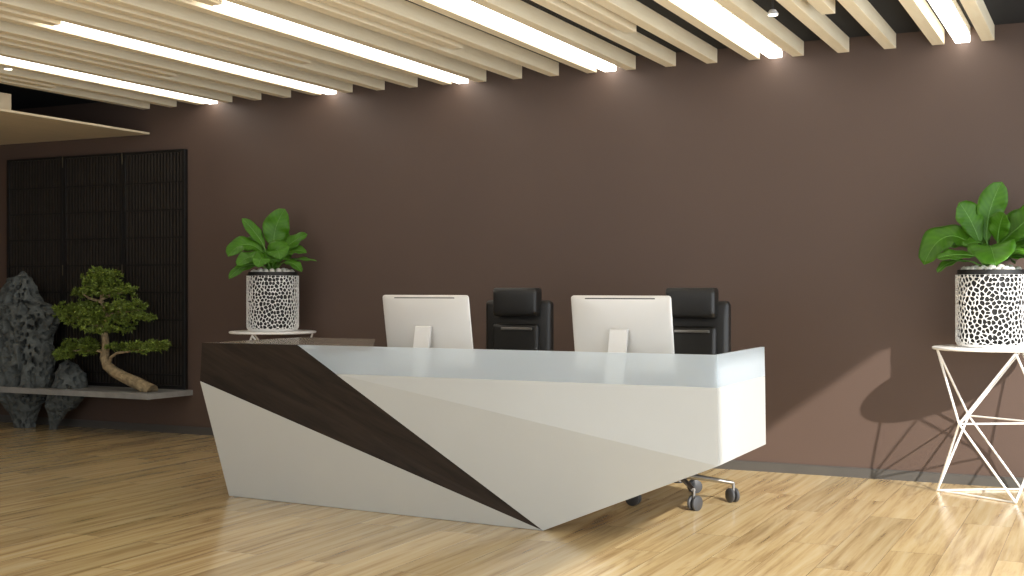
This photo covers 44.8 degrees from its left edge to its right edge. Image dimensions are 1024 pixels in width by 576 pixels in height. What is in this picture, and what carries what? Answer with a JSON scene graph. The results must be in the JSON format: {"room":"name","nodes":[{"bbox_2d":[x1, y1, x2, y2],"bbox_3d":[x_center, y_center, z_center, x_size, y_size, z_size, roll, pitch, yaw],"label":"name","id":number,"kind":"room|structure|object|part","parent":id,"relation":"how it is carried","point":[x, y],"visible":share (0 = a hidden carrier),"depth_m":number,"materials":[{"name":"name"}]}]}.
{"room":"lobby","nodes":[
{"label":"lobby","id":0,"kind":"room"},
{"bbox_2d":[0,22,1023,477],"bbox_3d":[-0.838,-0.220,10.533,12.900,3.140,0.150,0,0,26],"label":"wall","id":1,"kind":"structure","parent":0,"point":[806,190],"depth_m":9.42,"materials":[{"name":"brown paint"}]},
{"bbox_2d":[0,386,192,399],"bbox_3d":[-4.459,0.965,11.897,3.095,0.050,0.546,0,0,26],"label":"shelf","id":2,"kind":"object","parent":1,"relation":"attached to","point":[91,391],"visible":0.78,"depth_m":11.39,"materials":[{"name":"grey stone"}]},
{"bbox_2d":[7,149,187,389],"bbox_3d":[-4.034,-0.172,11.963,2.274,2.226,0.044,0,0,26],"label":"folding screen","id":3,"kind":"object","parent":2,"relation":"on","point":[127,212],"visible":0.69,"depth_m":11.83,"materials":[{"name":"black wood"}]},
{"bbox_3d":[-4.716,-0.172,12.297,0.754,2.226,0.040,0,0,26],"label":"screen panel","id":4,"kind":"part","parent":3,"relation":"part of","materials":[{"name":"black wood"}]},
{"bbox_3d":[-4.033,-0.172,11.965,0.754,2.226,0.040,0,0,26],"label":"screen panel","id":5,"kind":"part","parent":3,"relation":"part of","materials":[{"name":"black wood"}]},
{"bbox_3d":[-3.349,-0.172,11.634,0.754,2.226,0.040,0,0,26],"label":"screen panel","id":6,"kind":"part","parent":3,"relation":"part of","materials":[{"name":"black wood"}]},
{"bbox_2d":[51,265,171,391],"bbox_3d":[-3.681,0.363,11.441,1.379,1.152,0.554,0,0,20],"label":"bonsai tree","id":7,"kind":"object","parent":2,"relation":"on","point":[82,312],"visible":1,"depth_m":11.38,"materials":[{"name":"green plant"}]},
{"bbox_2d":[0,415,1023,488],"bbox_3d":[-0.875,1.315,10.459,12.500,0.070,0.016,0,0,26],"label":"baseboard","id":8,"kind":"structure","parent":1,"relation":"attached to","point":[901,475],"depth_m":9.00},
{"bbox_2d":[0,422,1023,575],"bbox_3d":[-3.369,1.410,5.314,12.900,0.120,11.750,0,0,26],"label":"floor","id":9,"kind":"structure","parent":0,"point":[75,501],"depth_m":7.00,"materials":[{"name":"brown wood"}]},
{"bbox_2d":[0,271,59,427],"bbox_3d":[-4.701,0.592,12.000,0.766,1.512,0.428,0,0,26],"label":"rock","id":10,"kind":"object","parent":9,"relation":"on","point":[28,327],"visible":0.98,"depth_m":11.85,"materials":[{"name":"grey stone"}]},
{"bbox_2d":[45,360,87,428],"bbox_3d":[-4.235,1.016,11.794,0.438,0.663,0.297,0,0,26],"label":"rock","id":11,"kind":"object","parent":9,"relation":"on","point":[68,375],"visible":0.9,"depth_m":11.71,"materials":[{"name":"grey stone"}]},
{"bbox_2d":[229,330,315,339],"bbox_3d":[-2.045,0.859,10.612,0.736,0.982,0.736,0,0,-11],"label":"side table","id":12,"kind":"object","parent":9,"relation":"on","point":[244,332],"visible":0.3,"depth_m":10.32,"materials":[{"name":"white metal"}]},
{"bbox_2d":[226,208,315,331],"bbox_3d":[-2.104,-0.156,10.587,0.675,1.047,0.653,0,0,-39],"label":"potted plant","id":13,"kind":"object","parent":12,"relation":"on","point":[272,298],"visible":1,"depth_m":10.46,"materials":[{"name":"green plant"}]},
{"bbox_3d":[-2.045,0.358,10.612,0.426,0.020,0.426,0,0,26],"label":"pot","id":14,"kind":"part","parent":13,"relation":"part of","materials":[{"name":"white ceramic"}]},
{"bbox_3d":[-2.045,0.124,10.612,0.442,0.456,0.442,0,0,26],"label":"perforated pot","id":15,"kind":"part","parent":13,"relation":"part of","materials":[{"name":"white ceramic"}]},
{"bbox_2d":[200,337,765,530],"bbox_3d":[-0.239,0.847,7.603,3.392,1.002,1.030,0,0,26],"label":"reception desk","id":16,"kind":"object","parent":9,"relation":"on","point":[526,439],"visible":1,"depth_m":7.09,"materials":[{"name":"white laminate"}]},
{"bbox_3d":[-0.858,0.970,7.494,2.373,0.757,0.264,0,0,26],"label":"panel","id":17,"kind":"part","parent":16,"relation":"part of","materials":[{"name":"white laminate"}]},
{"bbox_2d":[383,295,472,348],"bbox_3d":[-0.543,0.319,7.737,0.615,0.551,0.195,0,0,26],"label":"desktop computer","id":18,"kind":"object","parent":16,"relation":"on","point":[413,321],"visible":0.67,"depth_m":7.71,"materials":[{"name":"plastic"}]},
{"bbox_3d":[0.023,0.931,6.973,2.372,0.833,0.101,0,0,26],"label":"panel","id":19,"kind":"part","parent":16,"relation":"part of","materials":[{"name":"white laminate"}]},
{"bbox_2d":[571,295,674,353],"bbox_3d":[0.624,0.319,7.171,0.615,0.551,0.195,0,0,26],"label":"desktop computer","id":20,"kind":"object","parent":16,"relation":"on","point":[601,323],"visible":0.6,"depth_m":7.15,"materials":[{"name":"plastic"}]},
{"bbox_3d":[1.263,0.719,6.890,0.067,0.401,0.958,0,0,26],"label":"panel","id":21,"kind":"part","parent":16,"relation":"part of","materials":[{"name":"white paint"}]},
{"bbox_2d":[486,288,553,350],"bbox_3d":[-0.063,0.674,8.441,0.727,1.350,0.705,0,0,26],"label":"office chair","id":22,"kind":"object","parent":9,"relation":"on","point":[516,318],"visible":0.31,"depth_m":8.58,"materials":[{"name":"black leather"}]},
{"bbox_2d":[493,324,538,350],"bbox_3d":[0.030,0.520,8.645,0.350,0.540,0.076,0,0,26],"label":"cushion","id":23,"kind":"object","parent":22,"relation":"on","point":[505,336],"depth_m":8.60,"materials":[{"name":"black leather"}]},
{"bbox_2d":[625,288,739,510],"bbox_3d":[1.071,0.674,7.891,0.727,1.350,0.705,0,0,26],"label":"office chair","id":24,"kind":"object","parent":9,"relation":"on","point":[701,322],"visible":0.43,"depth_m":8.02,"materials":[{"name":"black leather"}]},
{"bbox_2d":[673,326,716,354],"bbox_3d":[1.164,0.520,8.095,0.350,0.540,0.076,0,0,26],"label":"cushion","id":25,"kind":"object","parent":24,"relation":"on","point":[702,340],"depth_m":8.04,"materials":[{"name":"black leather"}]},
{"bbox_3d":[1.187,0.468,8.151,0.503,0.765,0.130,0,0,26],"label":"backrest","id":26,"kind":"part","parent":24,"relation":"part of","materials":[{"name":"black leather"}]},
{"bbox_2d":[932,345,1023,503],"bbox_3d":[3.127,0.868,8.105,0.736,0.965,0.736,0,0,26],"label":"side table","id":27,"kind":"object","parent":9,"relation":"on","point":[1016,351],"visible":0.94,"depth_m":8.04,"materials":[{"name":"white metal"}]},
{"bbox_2d":[919,182,1023,347],"bbox_3d":[3.117,-0.153,8.106,0.748,1.076,0.741,0,0,-20],"label":"potted plant","id":28,"kind":"object","parent":27,"relation":"on","point":[989,303],"visible":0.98,"depth_m":7.99,"materials":[{"name":"green plant"}]},
{"bbox_3d":[3.127,0.141,8.105,0.442,0.456,0.442,0,0,26],"label":"perforated pot","id":29,"kind":"part","parent":28,"relation":"part of","materials":[{"name":"white ceramic"}]},
{"bbox_3d":[3.127,0.375,8.105,0.426,0.020,0.426,0,0,26],"label":"pot","id":30,"kind":"part","parent":28,"relation":"part of","materials":[{"name":"white ceramic"}]},
{"bbox_2d":[0,0,1023,109],"bbox_3d":[-3.369,-1.865,5.314,12.900,0.150,11.750,0,0,26],"label":"ceiling","id":31,"kind":"structure","parent":0,"point":[892,12],"depth_m":8.37,"materials":[{"name":"black paint"}]},
{"bbox_2d":[0,75,55,87],"bbox_3d":[-6.005,-1.738,6.059,0.083,0.105,9.790,0,0,26],"label":"ceiling slat","id":32,"kind":"object","parent":31,"relation":"attached to","point":[2,77],"visible":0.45,"depth_m":10.18,"materials":[{"name":"brown wood"}]},
{"bbox_2d":[0,6,60,25],"bbox_3d":[-3.147,-1.738,7.508,0.082,0.105,1.030,0,0,26],"label":"ceiling slat","id":33,"kind":"object","parent":31,"relation":"attached to","point":[3,10],"visible":0.45,"depth_m":7.74,"materials":[{"name":"brown wood"}]},
{"bbox_2d":[0,92,149,144],"bbox_3d":[-5.834,-1.617,10.536,3.350,0.345,4.196,0,0,26],"label":"board","id":34,"kind":"object","parent":31,"relation":"hanging from","point":[16,127],"visible":1,"depth_m":11.32,"materials":[{"name":"brown wood"}]},
{"bbox_2d":[0,79,149,108],"bbox_3d":[-5.866,-1.738,6.717,0.083,0.105,11.096,0,0,26],"label":"ceiling slat","id":35,"kind":"object","parent":31,"relation":"attached to","point":[58,90],"visible":0.55,"depth_m":10.98,"materials":[{"name":"brown wood"}]},
{"bbox_2d":[0,33,175,76],"bbox_3d":[-4.842,-1.738,5.495,0.083,0.105,9.790,0,0,26],"label":"ceiling slat","id":36,"kind":"object","parent":31,"relation":"attached to","point":[2,36],"visible":0.45,"depth_m":9.02,"materials":[{"name":"brown wood"}]},
{"bbox_2d":[0,66,176,106],"bbox_3d":[-5.575,-1.738,6.576,0.083,0.105,11.096,0,0,26],"label":"ceiling slat","id":37,"kind":"object","parent":31,"relation":"attached to","point":[16,73],"visible":0.55,"depth_m":10.54,"materials":[{"name":"brown wood"}]},
{"bbox_2d":[0,62,203,104],"bbox_3d":[-5.284,-1.738,6.435,0.083,0.105,11.096,0,0,26],"label":"ceiling slat","id":38,"kind":"object","parent":31,"relation":"attached to","point":[4,64],"visible":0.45,"depth_m":10.23,"materials":[{"name":"brown wood"}]},
{"bbox_2d":[0,56,217,103],"bbox_3d":[-4.556,-1.736,7.568,0.100,0.107,8.390,0,0,26],"label":"ceiling light","id":39,"kind":"object","parent":31,"relation":"attached to","point":[2,59],"visible":0.44,"depth_m":10.07,"materials":[{"name":"white plastic"}]},
{"bbox_2d":[0,45,231,102],"bbox_3d":[-4.993,-1.738,6.294,0.083,0.105,11.096,0,0,26],"label":"ceiling slat","id":40,"kind":"object","parent":31,"relation":"attached to","point":[9,52],"visible":0.55,"depth_m":9.89,"materials":[{"name":"brown wood"}]},
{"bbox_2d":[0,39,260,99],"bbox_3d":[-4.702,-1.738,6.153,0.083,0.105,11.096,0,0,26],"label":"ceiling slat","id":41,"kind":"object","parent":31,"relation":"attached to","point":[178,79],"visible":0.55,"depth_m":9.99,"materials":[{"name":"brown wood"}]},
{"bbox_2d":[0,20,290,97],"bbox_3d":[-4.412,-1.738,6.012,0.083,0.105,11.096,0,0,26],"label":"ceiling slat","id":42,"kind":"object","parent":31,"relation":"attached to","point":[7,28],"visible":0.55,"depth_m":9.24,"materials":[{"name":"brown wood"}]},
{"bbox_2d":[0,13,320,95],"bbox_3d":[-4.121,-1.738,5.871,0.083,0.105,11.096,0,0,26],"label":"ceiling slat","id":43,"kind":"object","parent":31,"relation":"attached to","point":[3,17],"visible":0.45,"depth_m":8.88,"materials":[{"name":"brown wood"}]},
{"bbox_2d":[0,0,352,92],"bbox_3d":[-3.830,-1.738,5.730,0.083,0.105,11.096,0,0,26],"label":"ceiling slat","id":44,"kind":"object","parent":31,"relation":"attached to","point":[37,7],"visible":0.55,"depth_m":8.60,"materials":[{"name":"brown wood"}]},
{"bbox_2d":[71,0,310,63],"bbox_3d":[-3.678,-1.738,4.931,0.083,0.105,9.790,0,0,26],"label":"ceiling slat","id":45,"kind":"object","parent":31,"relation":"attached to","point":[100,4],"visible":0.49,"depth_m":8.13,"materials":[{"name":"brown wood"}]},
{"bbox_2d":[55,21,335,93],"bbox_3d":[-3.392,-1.736,7.004,0.100,0.107,8.390,0,0,26],"label":"ceiling light","id":46,"kind":"object","parent":31,"relation":"attached to","point":[66,26],"visible":0.49,"depth_m":9.04,"materials":[{"name":"white plastic"}]},
{"bbox_2d":[194,0,221,5],"bbox_3d":[-1.984,-1.738,6.943,0.082,0.105,1.030,0,0,26],"label":"ceiling slat","id":47,"kind":"object","parent":31,"relation":"attached to","point":[208,2],"visible":1,"depth_m":7.34,"materials":[{"name":"brown wood"}]},
{"bbox_2d":[41,0,384,89],"bbox_3d":[-3.539,-1.738,5.589,0.083,0.105,11.096,0,0,26],"label":"ceiling slat","id":48,"kind":"object","parent":31,"relation":"attached to","point":[315,67],"visible":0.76,"depth_m":8.82,"materials":[{"name":"brown wood"}]},
{"bbox_2d":[102,0,417,87],"bbox_3d":[-3.248,-1.738,5.448,0.083,0.105,11.096,0,0,26],"label":"ceiling slat","id":49,"kind":"object","parent":31,"relation":"attached to","point":[160,8],"visible":0.76,"depth_m":8.52,"materials":[{"name":"brown wood"}]},
{"bbox_2d":[163,0,451,84],"bbox_3d":[-2.957,-1.738,5.307,0.083,0.105,11.096,0,0,26],"label":"ceiling slat","id":50,"kind":"object","parent":31,"relation":"attached to","point":[191,4],"visible":0.45,"depth_m":8.40,"materials":[{"name":"brown wood"}]},
{"bbox_2d":[214,0,467,83],"bbox_3d":[-2.228,-1.736,6.439,0.100,0.107,8.390,0,0,26],"label":"ceiling light","id":51,"kind":"object","parent":31,"relation":"attached to","point":[227,6],"visible":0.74,"depth_m":8.46,"materials":[{"name":"white plastic"}]},
{"bbox_2d":[225,0,485,81],"bbox_3d":[-2.666,-1.738,5.166,0.083,0.105,11.096,0,0,26],"label":"ceiling slat","id":52,"kind":"object","parent":31,"relation":"attached to","point":[282,9],"visible":0.8,"depth_m":8.46,"materials":[{"name":"brown wood"}]},
{"bbox_2d":[317,0,462,49],"bbox_3d":[-2.515,-1.738,4.367,0.083,0.105,9.790,0,0,26],"label":"ceiling slat","id":53,"kind":"object","parent":31,"relation":"attached to","point":[345,5],"visible":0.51,"depth_m":7.94,"materials":[{"name":"brown wood"}]},
{"bbox_2d":[286,0,521,78],"bbox_3d":[-2.375,-1.738,5.025,0.083,0.105,11.096,0,0,26],"label":"ceiling slat","id":54,"kind":"object","parent":31,"relation":"attached to","point":[469,55],"visible":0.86,"depth_m":8.70,"materials":[{"name":"brown wood"}]},
{"bbox_2d":[347,0,558,75],"bbox_3d":[-2.084,-1.738,4.884,0.083,0.105,11.096,0,0,26],"label":"ceiling slat","id":55,"kind":"object","parent":31,"relation":"attached to","point":[403,10],"visible":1,"depth_m":8.39,"materials":[{"name":"brown wood"}]},
{"bbox_2d":[408,0,596,72],"bbox_3d":[-1.793,-1.738,4.743,0.083,0.105,11.096,0,0,26],"label":"ceiling slat","id":56,"kind":"object","parent":31,"relation":"attached to","point":[437,6],"visible":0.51,"depth_m":8.26,"materials":[{"name":"brown wood"}]},
{"bbox_2d":[437,0,615,71],"bbox_3d":[-1.065,-1.736,5.875,0.100,0.107,8.390,0,0,26],"label":"ceiling light","id":57,"kind":"object","parent":31,"relation":"attached to","point":[467,6],"visible":0.74,"depth_m":8.23,"materials":[{"name":"white plastic"}]},
{"bbox_2d":[470,0,635,69],"bbox_3d":[-1.502,-1.738,4.602,0.083,0.105,11.096,0,0,26],"label":"ceiling slat","id":58,"kind":"object","parent":31,"relation":"attached to","point":[524,13],"visible":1,"depth_m":8.30,"materials":[{"name":"brown wood"}]},
{"bbox_2d":[562,0,635,32],"bbox_3d":[-1.351,-1.738,3.802,0.083,0.105,9.790,0,0,26],"label":"ceiling slat","id":59,"kind":"object","parent":31,"relation":"attached to","point":[590,7],"visible":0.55,"depth_m":7.72,"materials":[{"name":"brown wood"}]},
{"bbox_2d":[531,0,675,66],"bbox_3d":[-1.212,-1.738,4.460,0.083,0.105,11.096,0,0,26],"label":"ceiling slat","id":60,"kind":"object","parent":31,"relation":"attached to","point":[636,42],"visible":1,"depth_m":8.39,"materials":[{"name":"brown wood"}]},
{"bbox_2d":[592,0,716,63],"bbox_3d":[-0.921,-1.738,4.319,0.083,0.105,11.096,0,0,26],"label":"ceiling slat","id":61,"kind":"object","parent":31,"relation":"attached to","point":[634,11],"visible":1,"depth_m":8.19,"materials":[{"name":"brown wood"}]},
{"bbox_2d":[654,0,759,59],"bbox_3d":[-0.630,-1.738,4.178,0.083,0.105,11.096,0,0,26],"label":"ceiling slat","id":62,"kind":"object","parent":31,"relation":"attached to","point":[680,8],"visible":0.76,"depth_m":8.09,"materials":[{"name":"brown wood"}]},
{"bbox_2d":[683,0,781,57],"bbox_3d":[0.099,-1.736,5.311,0.100,0.107,8.390,0,0,26],"label":"ceiling light","id":63,"kind":"object","parent":31,"relation":"attached to","point":[712,9],"visible":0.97,"depth_m":8.05,"materials":[{"name":"white plastic"}]},
{"bbox_2d":[715,0,803,56],"bbox_3d":[-0.339,-1.738,4.037,0.083,0.105,11.096,0,0,26],"label":"ceiling slat","id":64,"kind":"object","parent":31,"relation":"attached to","point":[748,11],"visible":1,"depth_m":8.09,"materials":[{"name":"brown wood"}]},
{"bbox_2d":[767,0,778,15],"bbox_3d":[1.597,-1.728,7.602,0.072,0.123,0.072,0,0,26],"label":"spotlight","id":65,"kind":"object","parent":31,"relation":"attached to","point":[773,12],"visible":1,"depth_m":7.58,"materials":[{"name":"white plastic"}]},
{"bbox_2d":[776,0,848,52],"bbox_3d":[-0.048,-1.738,3.896,0.083,0.105,11.096,0,0,26],"label":"ceiling slat","id":66,"kind":"object","parent":31,"relation":"attached to","point":[821,25],"visible":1,"depth_m":8.05,"materials":[{"name":"brown wood"}]},
{"bbox_2d":[807,0,834,14],"bbox_3d":[-0.187,-1.738,3.238,0.083,0.105,9.790,0,0,26],"label":"ceiling slat","id":67,"kind":"object","parent":31,"relation":"attached to","point":[824,7],"visible":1,"depth_m":7.47,"materials":[{"name":"brown wood"}]},
{"bbox_2d":[837,0,895,48],"bbox_3d":[0.243,-1.738,3.755,0.083,0.105,11.096,0,0,26],"label":"ceiling slat","id":68,"kind":"object","parent":31,"relation":"attached to","point":[867,16],"visible":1,"depth_m":7.97,"materials":[{"name":"brown wood"}]},
{"bbox_2d":[899,0,944,44],"bbox_3d":[0.534,-1.738,3.614,0.083,0.105,11.096,0,0,26],"label":"ceiling slat","id":69,"kind":"object","parent":31,"relation":"attached to","point":[919,11],"visible":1,"depth_m":7.91,"materials":[{"name":"brown wood"}]},
{"bbox_2d":[928,0,969,42],"bbox_3d":[1.263,-1.736,4.747,0.100,0.107,8.390,0,0,26],"label":"ceiling light","id":70,"kind":"object","parent":31,"relation":"attached to","point":[949,12],"visible":1,"depth_m":7.87,"materials":[{"name":"white plastic"}]},
{"bbox_2d":[960,0,994,40],"bbox_3d":[0.825,-1.738,3.473,0.083,0.105,11.096,0,0,26],"label":"ceiling slat","id":71,"kind":"object","parent":31,"relation":"attached to","point":[976,10],"visible":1,"depth_m":7.85,"materials":[{"name":"brown wood"}]}
]}

